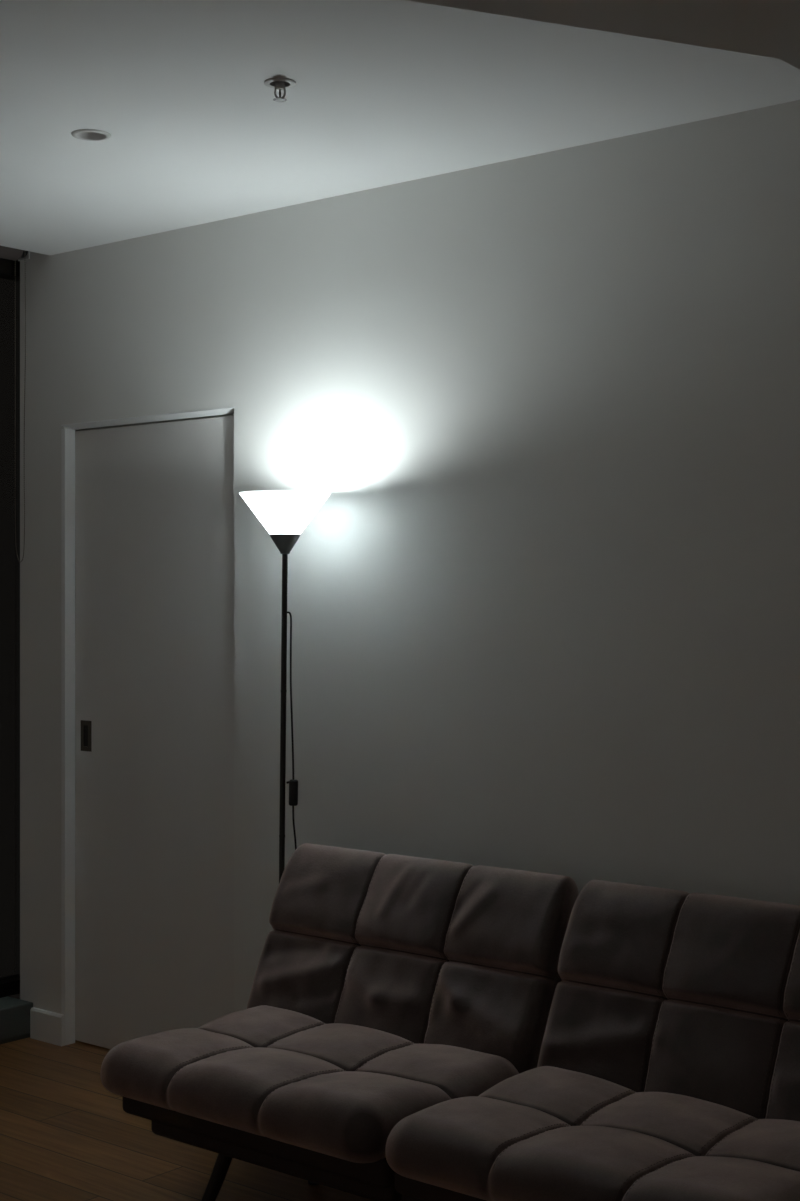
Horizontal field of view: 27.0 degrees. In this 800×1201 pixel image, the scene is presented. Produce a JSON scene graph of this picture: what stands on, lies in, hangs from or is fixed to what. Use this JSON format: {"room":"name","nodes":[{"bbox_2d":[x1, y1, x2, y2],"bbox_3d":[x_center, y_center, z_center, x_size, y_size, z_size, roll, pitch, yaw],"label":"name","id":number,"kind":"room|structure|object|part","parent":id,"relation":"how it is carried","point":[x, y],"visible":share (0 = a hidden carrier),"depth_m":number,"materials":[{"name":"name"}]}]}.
{"room":"living room","nodes":[
{"label":"living room","id":0,"kind":"room"},
{"bbox_2d":[0,1037,401,1200],"bbox_3d":[-0.561,1.520,1.712,6.750,0.100,5.550,0,0,40],"label":"floor","id":1,"kind":"structure","parent":0,"point":[64,1136],"depth_m":4.45,"materials":[{"name":"brown wood"}]},
{"bbox_2d":[239,490,330,882],"bbox_3d":[-0.164,0.587,4.480,0.678,1.766,0.279,0,0,40],"label":"floor lamp","id":2,"kind":"object","parent":1,"relation":"on","point":[284,514],"visible":0.7,"depth_m":4.57,"materials":[{"name":"black metal"}]},
{"bbox_3d":[-0.317,-0.238,4.598,0.254,0.117,0.254,0,0,40],"label":"lamp shade","id":3,"kind":"part","parent":2,"relation":"part of","materials":[{"name":"white plastic"}]},
{"bbox_3d":[-0.054,0.750,4.513,0.554,1.439,0.068,0,0,25],"label":"power cord","id":4,"kind":"part","parent":2,"relation":"part of","materials":[{"name":"black plastic"}]},
{"bbox_2d":[289,779,297,805],"bbox_3d":[-0.294,0.530,4.601,0.025,0.072,0.020,1,0,0],"label":"switch","id":5,"kind":"object","parent":2,"relation":"attached to","point":[293,783],"depth_m":4.59,"materials":[{"name":"black plastic"}]},
{"bbox_2d":[100,843,799,1200],"bbox_3d":[0.199,1.067,3.716,1.866,0.806,0.815,0,0,40],"label":"futon sofa","id":6,"kind":"object","parent":1,"relation":"on","point":[411,1028],"visible":1,"depth_m":3.73,"materials":[{"name":"brown"}]},
{"bbox_3d":[-0.427,1.346,3.886,0.120,0.235,0.037,0,0,18],"label":"leg","id":7,"kind":"part","parent":6,"relation":"part of","materials":[{"name":"black metal"}]},
{"bbox_3d":[-0.180,1.192,3.926,0.829,0.067,0.535,0,0,40],"label":"seat","id":8,"kind":"part","parent":6,"relation":"part of","materials":[{"name":"brown"}]},
{"bbox_3d":[-0.150,1.236,3.901,0.747,0.057,0.495,0,0,40],"label":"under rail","id":9,"kind":"part","parent":6,"relation":"part of","materials":[{"name":"brown metal"}]},
{"bbox_2d":[100,1005,518,1162],"bbox_3d":[-0.215,1.111,3.916,0.878,0.131,0.595,0,0,40],"label":"seat cushion","id":10,"kind":"object","parent":6,"relation":"on","point":[330,1083],"depth_m":3.80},
{"bbox_3d":[0.443,1.236,3.408,0.751,0.057,0.495,0,0,40],"label":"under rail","id":11,"kind":"part","parent":6,"relation":"part of","materials":[{"name":"brown metal"}]},
{"bbox_2d":[247,843,578,1073],"bbox_3d":[0.013,0.906,4.228,0.926,0.482,0.264,0,0,40],"label":"backrest cushion","id":12,"kind":"object","parent":6,"relation":"on","point":[414,950],"depth_m":4.15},
{"bbox_3d":[0.473,1.192,3.384,0.833,0.067,0.535,0,0,40],"label":"seat","id":13,"kind":"part","parent":6,"relation":"part of","materials":[{"name":"brown"}]},
{"bbox_2d":[385,1066,799,1200],"bbox_3d":[0.470,1.112,3.347,0.882,0.130,0.595,0,0,40],"label":"seat cushion","id":14,"kind":"object","parent":6,"relation":"on","point":[538,1133],"depth_m":3.31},
{"bbox_2d":[537,880,799,1121],"bbox_3d":[0.735,0.906,3.629,0.930,0.482,0.262,0,0,40],"label":"backrest cushion","id":15,"kind":"object","parent":6,"relation":"on","point":[650,989],"depth_m":3.68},
{"bbox_2d":[0,0,799,254],"bbox_3d":[-0.388,-1.260,1.567,6.298,0.220,5.550,0,0,40],"label":"ceiling","id":16,"kind":"structure","parent":0,"point":[385,92],"depth_m":3.81,"materials":[{"name":"white paint"}]},
{"bbox_2d":[71,129,110,140],"bbox_3d":[-0.762,-1.156,4.116,0.097,0.020,0.097,0,0,40],"label":"recessed light","id":17,"kind":"object","parent":16,"relation":"in","point":[83,134],"visible":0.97,"depth_m":4.14,"materials":[{"name":"white metal"}]},
{"bbox_2d":[264,77,295,101],"bbox_3d":[-0.266,-1.135,3.703,0.072,0.049,0.072,0,0,0],"label":"sprinkler","id":18,"kind":"object","parent":16,"relation":"attached to","point":[279,83],"visible":1,"depth_m":3.70,"materials":[{"name":"white metal"}]},
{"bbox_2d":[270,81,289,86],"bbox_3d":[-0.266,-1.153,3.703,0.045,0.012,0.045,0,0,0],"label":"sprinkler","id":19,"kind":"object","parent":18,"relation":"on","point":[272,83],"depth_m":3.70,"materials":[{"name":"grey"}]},
{"bbox_2d":[20,100,799,1013],"bbox_3d":[1.182,0.060,3.702,6.309,2.820,0.140,0,0,40],"label":"wall","id":20,"kind":"structure","parent":0,"point":[543,595],"depth_m":4.39,"materials":[{"name":"white paint"}]},
{"bbox_2d":[0,996,32,1043],"bbox_3d":[-2.353,1.411,4.465,0.255,0.118,3.200,0,0,40],"label":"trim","id":21,"kind":"structure","parent":20,"relation":"attached to","point":[14,1012],"depth_m":5.57,"materials":[{"name":"grey"}]},
{"bbox_2d":[30,1007,64,1045],"bbox_3d":[1.161,1.419,3.618,6.234,0.101,0.015,0,0,40],"label":"baseboard","id":22,"kind":"structure","parent":20,"relation":"attached to","point":[45,1026],"depth_m":5.54,"materials":[{"name":"white paint"}]},
{"bbox_2d":[61,429,74,1044],"bbox_3d":[-1.100,0.451,5.532,0.018,2.038,0.043,0,0,40],"label":"trim","id":23,"kind":"structure","parent":20,"relation":"attached to","point":[67,435],"depth_m":5.52,"materials":[{"name":"white paint"}]},
{"bbox_2d":[61,407,233,429],"bbox_3d":[-0.797,-0.575,5.278,0.808,0.015,0.040,0,0,40],"label":"trim","id":24,"kind":"structure","parent":20,"relation":"attached to","point":[226,410],"depth_m":5.26,"materials":[{"name":"white paint"}]},
{"bbox_2d":[75,415,233,1048],"bbox_3d":[-0.716,0.449,5.267,0.950,2.026,0.044,0,0,40],"label":"door","id":25,"kind":"structure","parent":20,"relation":"in","point":[154,502],"depth_m":5.31,"materials":[{"name":"white paint"}]},
{"bbox_3d":[-1.037,0.447,5.507,0.052,0.102,0.004,0,0,40],"label":"handle","id":26,"kind":"part","parent":25,"relation":"part of","materials":[{"name":"brown metal"}]},
{"bbox_2d":[408,0,799,69],"bbox_3d":[-0.039,-1.015,1.245,5.050,0.270,5.200,0,0,40],"label":"ceiling","id":27,"kind":"structure","parent":0,"point":[768,28],"depth_m":2.52,"materials":[{"name":"white paint"}]},
{"bbox_3d":[-2.991,0.060,3.787,0.140,2.820,5.340,0,0,40],"label":"wall","id":28,"kind":"structure","parent":0,"visible":0},
{"bbox_2d":[0,258,19,997],"bbox_3d":[-2.345,0.088,4.550,0.080,2.527,3.340,0,0,40],"label":"window","id":29,"kind":"structure","parent":28,"relation":"in","point":[9,563],"depth_m":5.75,"materials":[{"name":"black glass"}]},
{"bbox_2d":[0,246,29,561],"bbox_3d":[-2.234,-0.719,4.472,0.084,1.182,3.022,0,0,40],"label":"roller blind","id":30,"kind":"object","parent":29,"relation":"attached to","point":[9,253],"visible":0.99,"depth_m":5.60,"materials":[{"name":"grey fabric"}]},
{"bbox_3d":[-1.279,-0.657,5.620,0.060,1.060,0.004,0,0,40],"label":"bead chain","id":31,"kind":"part","parent":30,"relation":"part of","materials":[{"name":"silver metal"}]}
]}

